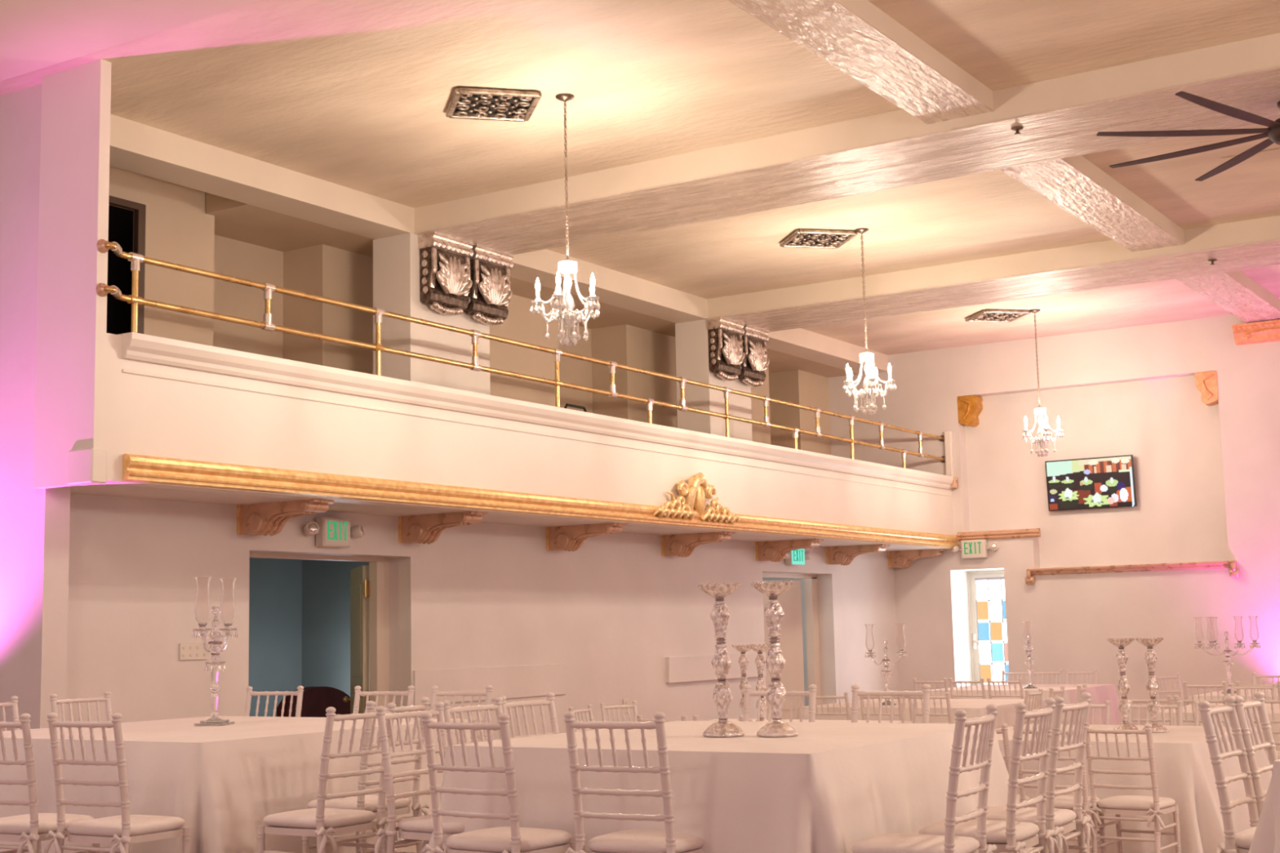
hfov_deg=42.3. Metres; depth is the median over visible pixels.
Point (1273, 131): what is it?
ceiling fan
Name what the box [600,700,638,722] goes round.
chair
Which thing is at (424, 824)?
cushion
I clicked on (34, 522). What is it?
wall
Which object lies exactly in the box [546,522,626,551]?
bracket
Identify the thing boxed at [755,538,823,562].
bracket
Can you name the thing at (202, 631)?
candle cup
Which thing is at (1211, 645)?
candle cup
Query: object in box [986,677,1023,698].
chair
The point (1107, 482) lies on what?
television
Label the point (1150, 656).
candle holder
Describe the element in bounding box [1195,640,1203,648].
candle cup
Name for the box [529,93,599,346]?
chandelier
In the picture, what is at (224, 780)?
tablecloth
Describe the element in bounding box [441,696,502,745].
chair
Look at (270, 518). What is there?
bracket
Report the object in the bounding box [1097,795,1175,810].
cushion
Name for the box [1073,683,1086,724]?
chair
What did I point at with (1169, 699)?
chair
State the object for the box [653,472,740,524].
cartouche
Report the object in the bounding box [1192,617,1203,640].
shade
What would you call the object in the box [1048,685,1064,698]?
chair
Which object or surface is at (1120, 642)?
bowl
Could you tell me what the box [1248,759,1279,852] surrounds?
tablecloth
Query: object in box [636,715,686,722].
chair
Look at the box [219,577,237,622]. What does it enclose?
shade
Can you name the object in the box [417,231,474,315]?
carved corbel
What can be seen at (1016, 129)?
sprinkler head
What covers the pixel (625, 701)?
outlet plate
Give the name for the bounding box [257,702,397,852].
chair
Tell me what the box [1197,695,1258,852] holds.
chair
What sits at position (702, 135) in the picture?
ceiling
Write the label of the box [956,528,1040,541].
trim
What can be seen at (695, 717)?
chair
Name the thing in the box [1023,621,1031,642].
shade
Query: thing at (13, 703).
chair
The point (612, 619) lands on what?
wall
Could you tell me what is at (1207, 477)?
wall
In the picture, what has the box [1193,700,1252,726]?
chair
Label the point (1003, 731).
chair
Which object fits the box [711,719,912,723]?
tablecloth
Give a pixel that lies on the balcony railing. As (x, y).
(103, 246)
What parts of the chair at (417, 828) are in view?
leg, rail, rail, rail, rail, seat frame, leg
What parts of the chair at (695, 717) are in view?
leg, rail, leg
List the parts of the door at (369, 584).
knob, raised panel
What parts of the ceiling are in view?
panel, access panel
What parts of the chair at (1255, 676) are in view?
leg, rail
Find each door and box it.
[106,195,146,334]
[249,552,389,714]
[762,572,821,719]
[966,569,1008,685]
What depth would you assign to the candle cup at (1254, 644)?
18.01 m
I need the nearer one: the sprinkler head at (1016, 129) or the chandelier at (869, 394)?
the sprinkler head at (1016, 129)
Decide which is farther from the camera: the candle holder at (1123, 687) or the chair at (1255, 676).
the chair at (1255, 676)
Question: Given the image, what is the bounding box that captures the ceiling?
[0,0,1279,374]
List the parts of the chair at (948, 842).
leg, rail, rail, rail, rail, leg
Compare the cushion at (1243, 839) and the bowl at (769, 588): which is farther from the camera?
the bowl at (769, 588)
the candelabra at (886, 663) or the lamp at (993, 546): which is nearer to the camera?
the candelabra at (886, 663)
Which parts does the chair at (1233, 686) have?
leg, rail, leg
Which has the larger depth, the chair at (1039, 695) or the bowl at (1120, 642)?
the chair at (1039, 695)
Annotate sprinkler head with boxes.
[1011,126,1023,135]
[1207,258,1216,265]
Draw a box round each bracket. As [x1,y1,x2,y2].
[236,498,333,536]
[398,511,487,544]
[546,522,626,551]
[661,531,735,557]
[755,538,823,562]
[825,543,889,565]
[887,548,946,568]
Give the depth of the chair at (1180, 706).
13.14 m
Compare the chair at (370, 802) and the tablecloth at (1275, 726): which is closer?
the chair at (370, 802)
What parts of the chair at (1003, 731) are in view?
rail, leg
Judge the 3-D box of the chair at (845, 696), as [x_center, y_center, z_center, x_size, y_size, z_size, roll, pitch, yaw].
[1.980,3.117,16.520,0.521,0.931,0.502,-5,-8,30]
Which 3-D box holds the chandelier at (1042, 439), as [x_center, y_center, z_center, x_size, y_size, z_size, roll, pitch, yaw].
[5.403,-0.586,22.293,0.549,2.003,0.572,-3,-7,12]
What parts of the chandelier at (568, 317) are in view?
bulb, arm, bulb, arm, chain, crown, arm, arm, bulb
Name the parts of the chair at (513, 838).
leg, rail, rail, rail, rail, seat frame, leg, leg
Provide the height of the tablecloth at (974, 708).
0.749 m
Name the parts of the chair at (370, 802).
leg, leg, leg, rail, seat frame, rail, rail, rail, leg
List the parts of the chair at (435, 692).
leg, rail, rail, leg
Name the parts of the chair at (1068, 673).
leg, rail, leg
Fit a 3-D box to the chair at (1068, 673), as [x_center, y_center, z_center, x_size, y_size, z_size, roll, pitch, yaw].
[5.917,3.756,22.317,0.521,0.931,0.502,-6,-9,33]
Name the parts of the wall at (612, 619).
flush panel, panel, panel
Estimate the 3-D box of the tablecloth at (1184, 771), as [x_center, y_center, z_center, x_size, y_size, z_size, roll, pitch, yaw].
[3.378,2.610,12.038,2.333,0.749,2.432,-6,-8,32]
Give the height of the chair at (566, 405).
0.776 m
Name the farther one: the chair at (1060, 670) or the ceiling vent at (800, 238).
the chair at (1060, 670)
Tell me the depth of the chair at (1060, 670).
22.77 m
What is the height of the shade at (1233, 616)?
0.258 m
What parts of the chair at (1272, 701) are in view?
rail, rail, rail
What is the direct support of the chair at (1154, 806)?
on the floor
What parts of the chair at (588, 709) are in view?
leg, rail, rail, leg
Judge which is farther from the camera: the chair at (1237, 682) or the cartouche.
the cartouche
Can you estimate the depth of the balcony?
13.59 m
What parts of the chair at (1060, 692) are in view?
leg, rail, leg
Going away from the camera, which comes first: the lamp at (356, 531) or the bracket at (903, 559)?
the lamp at (356, 531)
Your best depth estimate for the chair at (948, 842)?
5.96 m
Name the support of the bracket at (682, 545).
attached to the wall at (612, 619)
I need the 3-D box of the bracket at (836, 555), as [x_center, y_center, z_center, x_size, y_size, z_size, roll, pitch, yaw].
[3.092,1.825,23.409,0.880,0.271,0.270,-6,-8,32]
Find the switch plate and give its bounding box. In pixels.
[178,642,208,660]
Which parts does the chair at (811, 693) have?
leg, rail, leg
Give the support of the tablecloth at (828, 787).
on the floor
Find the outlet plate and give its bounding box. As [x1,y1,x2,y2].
[622,697,629,712]
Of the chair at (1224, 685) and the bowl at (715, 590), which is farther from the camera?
the chair at (1224, 685)
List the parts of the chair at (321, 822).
leg, seat frame, leg, rail, rail, rail, rail, leg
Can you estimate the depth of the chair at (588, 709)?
14.59 m
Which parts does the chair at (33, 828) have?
rail, rail, rail, rail, leg, seat frame, leg, leg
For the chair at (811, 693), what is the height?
0.931 m
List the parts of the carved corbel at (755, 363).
corbel cornice, egg moulding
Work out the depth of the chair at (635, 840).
6.23 m
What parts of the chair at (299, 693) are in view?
leg, rail, leg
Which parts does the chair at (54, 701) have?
leg, rail, leg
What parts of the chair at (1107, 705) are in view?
rail, leg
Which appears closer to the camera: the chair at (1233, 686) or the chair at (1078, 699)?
the chair at (1233, 686)
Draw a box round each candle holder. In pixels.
[697,582,744,737]
[731,644,754,721]
[747,644,769,721]
[751,580,798,737]
[1106,637,1138,729]
[1135,637,1168,733]
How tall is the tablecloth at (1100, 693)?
0.749 m
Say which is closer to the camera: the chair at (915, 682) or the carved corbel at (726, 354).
the chair at (915, 682)
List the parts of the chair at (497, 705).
leg, rail, rail, leg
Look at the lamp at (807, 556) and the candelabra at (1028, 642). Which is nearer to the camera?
the candelabra at (1028, 642)
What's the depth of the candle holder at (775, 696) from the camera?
7.30 m
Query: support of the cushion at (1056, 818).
on the chair at (1063, 821)
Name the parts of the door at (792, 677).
raised panel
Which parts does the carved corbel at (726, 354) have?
corbel cornice, egg moulding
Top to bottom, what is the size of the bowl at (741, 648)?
0.060 m
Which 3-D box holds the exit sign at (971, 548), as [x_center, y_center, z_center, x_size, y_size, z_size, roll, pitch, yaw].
[4.998,1.832,24.724,0.767,0.270,0.134,-6,-8,32]
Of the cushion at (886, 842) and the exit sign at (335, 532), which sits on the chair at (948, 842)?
the cushion at (886, 842)
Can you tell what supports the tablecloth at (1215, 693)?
on the floor
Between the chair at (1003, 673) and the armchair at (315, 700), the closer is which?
the armchair at (315, 700)
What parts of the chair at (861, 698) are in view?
leg, rail, rail, leg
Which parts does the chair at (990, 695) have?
leg, rail, rail, leg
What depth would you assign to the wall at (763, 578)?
26.97 m
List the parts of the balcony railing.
post, post, post, post, post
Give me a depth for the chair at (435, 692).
10.00 m
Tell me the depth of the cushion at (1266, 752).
13.65 m
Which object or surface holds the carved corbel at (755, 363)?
attached to the wall at (612, 619)
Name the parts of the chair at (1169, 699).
rail, rail, leg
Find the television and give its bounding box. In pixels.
[1044,454,1137,511]
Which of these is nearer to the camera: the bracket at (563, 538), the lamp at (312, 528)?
the lamp at (312, 528)
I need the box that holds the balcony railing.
[96,239,945,468]
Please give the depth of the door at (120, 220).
15.05 m
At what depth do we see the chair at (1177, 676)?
19.86 m
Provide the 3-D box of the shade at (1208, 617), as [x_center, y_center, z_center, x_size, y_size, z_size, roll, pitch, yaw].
[6.413,2.259,18.472,0.104,0.258,0.104,0,-7,-7]
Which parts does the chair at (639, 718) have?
leg, rail, leg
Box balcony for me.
[32,59,958,551]
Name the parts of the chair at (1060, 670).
leg, rail, leg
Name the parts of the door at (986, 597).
handle, pane, pane, pane, pane, pane, pane, pane, pane, pane, pane, pane, pane, pane, pane, pane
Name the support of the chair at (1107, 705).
on the floor
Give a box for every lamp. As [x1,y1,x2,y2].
[303,521,319,536]
[350,524,364,538]
[782,551,790,559]
[804,551,810,559]
[949,545,961,552]
[986,542,998,551]
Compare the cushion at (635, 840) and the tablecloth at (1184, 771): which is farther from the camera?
the tablecloth at (1184, 771)
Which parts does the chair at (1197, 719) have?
leg, rail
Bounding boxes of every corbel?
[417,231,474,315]
[463,244,513,325]
[706,316,745,381]
[737,324,769,386]
[957,395,982,426]
[1194,370,1218,405]
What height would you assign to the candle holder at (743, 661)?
0.679 m
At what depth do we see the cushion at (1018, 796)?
10.74 m
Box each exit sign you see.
[303,517,364,547]
[782,548,810,565]
[949,539,998,558]
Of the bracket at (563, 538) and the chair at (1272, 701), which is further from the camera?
the bracket at (563, 538)
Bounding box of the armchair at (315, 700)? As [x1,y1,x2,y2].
[276,686,350,717]
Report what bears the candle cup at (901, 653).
on the candelabra at (886, 663)
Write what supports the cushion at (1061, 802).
on the chair at (1061, 802)
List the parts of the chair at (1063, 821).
leg, seat frame, rail, rail, rail, rail, leg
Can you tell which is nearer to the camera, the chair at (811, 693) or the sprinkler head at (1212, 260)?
the chair at (811, 693)
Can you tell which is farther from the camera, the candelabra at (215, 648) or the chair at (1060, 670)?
the chair at (1060, 670)
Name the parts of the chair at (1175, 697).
leg, rail, rail, leg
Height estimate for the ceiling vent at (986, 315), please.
0.048 m
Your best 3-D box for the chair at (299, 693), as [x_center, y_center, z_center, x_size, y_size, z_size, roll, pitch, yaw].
[-2.467,2.141,10.590,0.521,0.931,0.502,-4,-8,22]
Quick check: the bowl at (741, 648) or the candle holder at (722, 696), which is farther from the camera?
the bowl at (741, 648)
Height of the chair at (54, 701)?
0.931 m
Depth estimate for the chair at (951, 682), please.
19.91 m
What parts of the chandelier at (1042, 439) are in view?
arm, chain, crown, arm, arm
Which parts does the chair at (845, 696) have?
rail, rail, leg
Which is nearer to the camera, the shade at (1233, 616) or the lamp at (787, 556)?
the shade at (1233, 616)
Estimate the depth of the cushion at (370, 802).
7.98 m
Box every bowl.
[697,583,741,598]
[733,644,751,652]
[747,644,769,652]
[751,582,795,596]
[1106,638,1134,647]
[1136,638,1163,647]
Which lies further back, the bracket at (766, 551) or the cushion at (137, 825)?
the bracket at (766, 551)
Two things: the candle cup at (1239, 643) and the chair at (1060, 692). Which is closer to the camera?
the chair at (1060, 692)
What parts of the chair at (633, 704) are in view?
leg, rail, leg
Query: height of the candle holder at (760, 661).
0.679 m
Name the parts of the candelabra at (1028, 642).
stem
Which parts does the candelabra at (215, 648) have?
arm, stem, arm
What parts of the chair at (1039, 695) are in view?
leg, rail, leg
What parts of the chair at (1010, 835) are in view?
seat frame, leg, rail, rail, rail, rail, leg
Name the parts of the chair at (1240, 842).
leg, rail, rail, rail, rail, leg, seat frame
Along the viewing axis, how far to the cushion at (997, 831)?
6.37 m
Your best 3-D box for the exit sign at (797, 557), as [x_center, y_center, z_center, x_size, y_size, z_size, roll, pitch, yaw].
[2.129,1.778,22.584,0.134,0.240,0.787,-6,-8,32]
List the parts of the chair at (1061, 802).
leg, rail, rail, rail, rail, leg, leg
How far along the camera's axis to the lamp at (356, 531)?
15.21 m
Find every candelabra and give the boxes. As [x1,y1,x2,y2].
[191,576,238,725]
[864,623,906,705]
[1022,621,1037,688]
[1192,616,1260,693]
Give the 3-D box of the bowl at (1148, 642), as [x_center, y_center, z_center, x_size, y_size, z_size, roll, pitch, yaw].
[3.723,1.579,12.068,0.201,0.060,0.201,0,-7,-7]
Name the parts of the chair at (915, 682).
leg, rail, rail, leg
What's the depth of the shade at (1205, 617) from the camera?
18.03 m
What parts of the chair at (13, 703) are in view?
rail, leg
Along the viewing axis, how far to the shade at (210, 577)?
9.29 m
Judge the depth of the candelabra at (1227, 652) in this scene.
18.10 m
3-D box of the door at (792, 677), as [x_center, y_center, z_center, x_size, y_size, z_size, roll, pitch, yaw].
[1.635,3.226,22.994,0.887,2.330,2.080,-6,-8,32]
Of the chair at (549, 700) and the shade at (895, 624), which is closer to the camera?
the chair at (549, 700)
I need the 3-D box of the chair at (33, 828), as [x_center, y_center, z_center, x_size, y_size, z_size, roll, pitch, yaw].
[-2.770,1.760,7.494,0.521,0.931,0.502,-5,-8,28]
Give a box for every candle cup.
[192,622,212,636]
[218,622,237,635]
[865,648,875,657]
[897,648,906,656]
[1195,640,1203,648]
[1206,640,1215,648]
[1234,640,1244,647]
[1250,640,1258,647]
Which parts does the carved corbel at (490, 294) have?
corbel cornice, egg moulding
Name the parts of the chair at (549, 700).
leg, rail, rail, leg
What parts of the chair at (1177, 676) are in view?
leg, rail, rail, leg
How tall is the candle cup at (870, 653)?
0.077 m
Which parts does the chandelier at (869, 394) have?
bulb, bulb, arm, chain, crown, arm, bulb, arm, bulb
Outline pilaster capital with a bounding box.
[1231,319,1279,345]
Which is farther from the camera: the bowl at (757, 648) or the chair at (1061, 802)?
the bowl at (757, 648)
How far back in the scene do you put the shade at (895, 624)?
17.18 m
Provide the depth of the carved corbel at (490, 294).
17.02 m
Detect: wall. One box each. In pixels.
[0,83,70,731]
[65,165,898,742]
[248,557,368,716]
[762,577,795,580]
[795,314,1279,724]
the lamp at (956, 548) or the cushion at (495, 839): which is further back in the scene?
the lamp at (956, 548)
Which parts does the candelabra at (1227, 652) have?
arm, arm, stem, arm, arm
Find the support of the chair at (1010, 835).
on the floor
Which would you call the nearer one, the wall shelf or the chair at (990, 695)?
the chair at (990, 695)
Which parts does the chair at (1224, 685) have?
leg, rail, leg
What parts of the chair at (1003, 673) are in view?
leg, rail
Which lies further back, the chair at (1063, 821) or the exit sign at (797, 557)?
the exit sign at (797, 557)
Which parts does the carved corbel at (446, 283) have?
corbel cornice, egg moulding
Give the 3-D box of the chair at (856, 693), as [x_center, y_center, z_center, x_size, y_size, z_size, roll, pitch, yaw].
[1.199,1.782,8.364,0.521,0.931,0.502,-6,-8,32]
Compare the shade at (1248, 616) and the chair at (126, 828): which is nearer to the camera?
the chair at (126, 828)
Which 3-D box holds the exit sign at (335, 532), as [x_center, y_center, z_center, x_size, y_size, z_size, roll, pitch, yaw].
[-2.773,0.962,14.996,0.134,0.260,0.747,-6,-8,32]
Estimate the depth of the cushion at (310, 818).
7.37 m
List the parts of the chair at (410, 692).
leg, rail, leg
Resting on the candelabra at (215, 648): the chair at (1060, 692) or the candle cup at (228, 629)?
the candle cup at (228, 629)
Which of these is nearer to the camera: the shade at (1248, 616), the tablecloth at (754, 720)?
the tablecloth at (754, 720)
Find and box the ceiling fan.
[1096,91,1279,181]
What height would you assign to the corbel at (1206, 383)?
0.455 m
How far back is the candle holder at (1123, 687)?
12.12 m
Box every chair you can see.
[0,695,19,730]
[0,713,99,852]
[44,712,191,852]
[49,691,112,721]
[244,685,303,716]
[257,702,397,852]
[301,697,429,852]
[352,685,414,718]
[374,702,464,852]
[421,711,575,852]
[430,684,493,740]
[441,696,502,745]
[499,692,559,738]
[564,403,586,412]
[564,711,704,852]
[568,704,595,731]
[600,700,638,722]
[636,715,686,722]
[693,715,742,721]
[742,684,817,722]
[807,692,850,719]
[850,684,930,723]
[851,703,997,852]
[859,696,902,720]
[907,692,952,724]
[913,677,947,696]
[918,697,1059,852]
[942,723,1029,802]
[949,677,985,698]
[966,692,1095,852]
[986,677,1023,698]
[1001,670,1032,684]
[1013,724,1106,852]
[1023,688,1043,724]
[1031,669,1062,684]
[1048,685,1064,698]
[1061,700,1111,724]
[1065,669,1097,684]
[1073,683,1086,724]
[1085,724,1181,852]
[1119,694,1173,725]
[1128,700,1182,725]
[1154,673,1184,710]
[1173,695,1230,726]
[1182,680,1226,705]
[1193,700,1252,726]
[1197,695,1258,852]
[1230,683,1276,700]
[1233,691,1278,818]
[1235,680,1279,700]
[1240,695,1279,760]
[1252,672,1279,684]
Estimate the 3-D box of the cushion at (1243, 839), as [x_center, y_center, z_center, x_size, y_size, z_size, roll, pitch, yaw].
[2.410,1.510,6.072,0.412,0.057,0.418,-6,-8,32]
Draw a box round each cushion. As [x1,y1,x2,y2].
[0,813,93,834]
[66,814,185,836]
[262,807,376,828]
[306,794,410,812]
[397,814,464,833]
[444,826,571,852]
[586,828,704,852]
[851,833,979,852]
[918,818,1039,843]
[966,805,1076,828]
[1016,794,1029,802]
[1028,795,1100,809]
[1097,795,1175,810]
[1235,826,1256,848]
[1264,751,1279,759]
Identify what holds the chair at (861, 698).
on the floor
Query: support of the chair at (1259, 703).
on the floor
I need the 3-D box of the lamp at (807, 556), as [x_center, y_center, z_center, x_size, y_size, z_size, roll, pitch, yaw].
[2.288,1.784,22.833,0.134,0.127,0.197,-6,-8,32]
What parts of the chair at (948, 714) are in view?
leg, rail, rail, leg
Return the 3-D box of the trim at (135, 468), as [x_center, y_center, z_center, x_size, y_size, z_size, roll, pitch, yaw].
[0.548,1.016,18.404,0.085,0.195,15.660,-6,-8,32]
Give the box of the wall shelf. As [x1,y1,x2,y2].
[1025,560,1239,584]
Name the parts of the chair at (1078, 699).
leg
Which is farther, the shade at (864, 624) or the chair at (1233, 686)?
the shade at (864, 624)
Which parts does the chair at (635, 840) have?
leg, rail, rail, rail, rail, seat frame, leg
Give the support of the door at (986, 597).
in the wall at (1207, 477)
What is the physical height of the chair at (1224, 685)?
0.931 m
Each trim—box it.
[122,453,959,548]
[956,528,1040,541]
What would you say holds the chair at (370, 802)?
on the floor
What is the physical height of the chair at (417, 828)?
0.931 m
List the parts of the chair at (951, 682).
leg, rail, rail, leg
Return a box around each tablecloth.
[0,715,471,852]
[419,720,1039,852]
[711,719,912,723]
[796,698,1046,728]
[929,684,1122,724]
[995,724,1271,852]
[1147,702,1279,751]
[1187,688,1278,704]
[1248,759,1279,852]
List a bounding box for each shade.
[193,576,212,622]
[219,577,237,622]
[864,624,874,648]
[895,623,905,648]
[1022,621,1031,641]
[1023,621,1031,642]
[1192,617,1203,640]
[1204,617,1215,640]
[1208,617,1218,639]
[1232,616,1243,639]
[1248,616,1258,639]
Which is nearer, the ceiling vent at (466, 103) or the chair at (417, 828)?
the chair at (417, 828)
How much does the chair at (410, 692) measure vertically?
0.931 m
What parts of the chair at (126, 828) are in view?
leg, rail, rail, rail, rail, leg, seat frame, leg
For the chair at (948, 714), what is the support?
on the floor
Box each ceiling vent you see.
[445,87,542,122]
[779,229,857,248]
[964,309,1030,322]
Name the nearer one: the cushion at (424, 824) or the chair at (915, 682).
the cushion at (424, 824)
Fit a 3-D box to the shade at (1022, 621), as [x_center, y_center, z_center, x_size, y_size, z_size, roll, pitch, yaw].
[4.915,2.606,20.988,0.104,0.258,0.104,-3,-7,10]
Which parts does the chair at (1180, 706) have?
leg, rail, leg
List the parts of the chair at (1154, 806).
leg, rail, leg, rail, rail, rail, seat frame, leg, leg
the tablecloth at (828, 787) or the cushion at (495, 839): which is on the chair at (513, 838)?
the cushion at (495, 839)
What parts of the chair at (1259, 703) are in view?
leg, rail, rail, rail, rail, leg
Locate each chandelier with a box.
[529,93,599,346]
[842,227,896,415]
[1022,309,1064,457]
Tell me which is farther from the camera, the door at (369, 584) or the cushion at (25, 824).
the door at (369, 584)
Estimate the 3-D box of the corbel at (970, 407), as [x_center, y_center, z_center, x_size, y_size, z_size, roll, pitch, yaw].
[5.028,-0.231,25.146,0.310,0.455,0.292,-6,-8,32]
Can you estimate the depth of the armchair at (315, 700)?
17.48 m
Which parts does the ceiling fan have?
fan blade, fan blade, fan blade, fan blade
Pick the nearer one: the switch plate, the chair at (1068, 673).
the switch plate
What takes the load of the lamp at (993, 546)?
attached to the exit sign at (971, 548)
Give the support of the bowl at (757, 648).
on the candle holder at (760, 661)
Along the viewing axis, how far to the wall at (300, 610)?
19.53 m
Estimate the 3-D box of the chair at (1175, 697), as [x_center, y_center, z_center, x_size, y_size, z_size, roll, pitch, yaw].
[4.845,2.745,14.039,0.521,0.931,0.502,-6,-8,32]
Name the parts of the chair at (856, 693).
leg, rail, leg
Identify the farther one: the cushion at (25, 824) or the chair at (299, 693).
the chair at (299, 693)
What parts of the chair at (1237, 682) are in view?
leg, rail, leg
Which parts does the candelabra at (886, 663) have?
arm, stem, arm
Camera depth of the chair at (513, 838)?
6.42 m

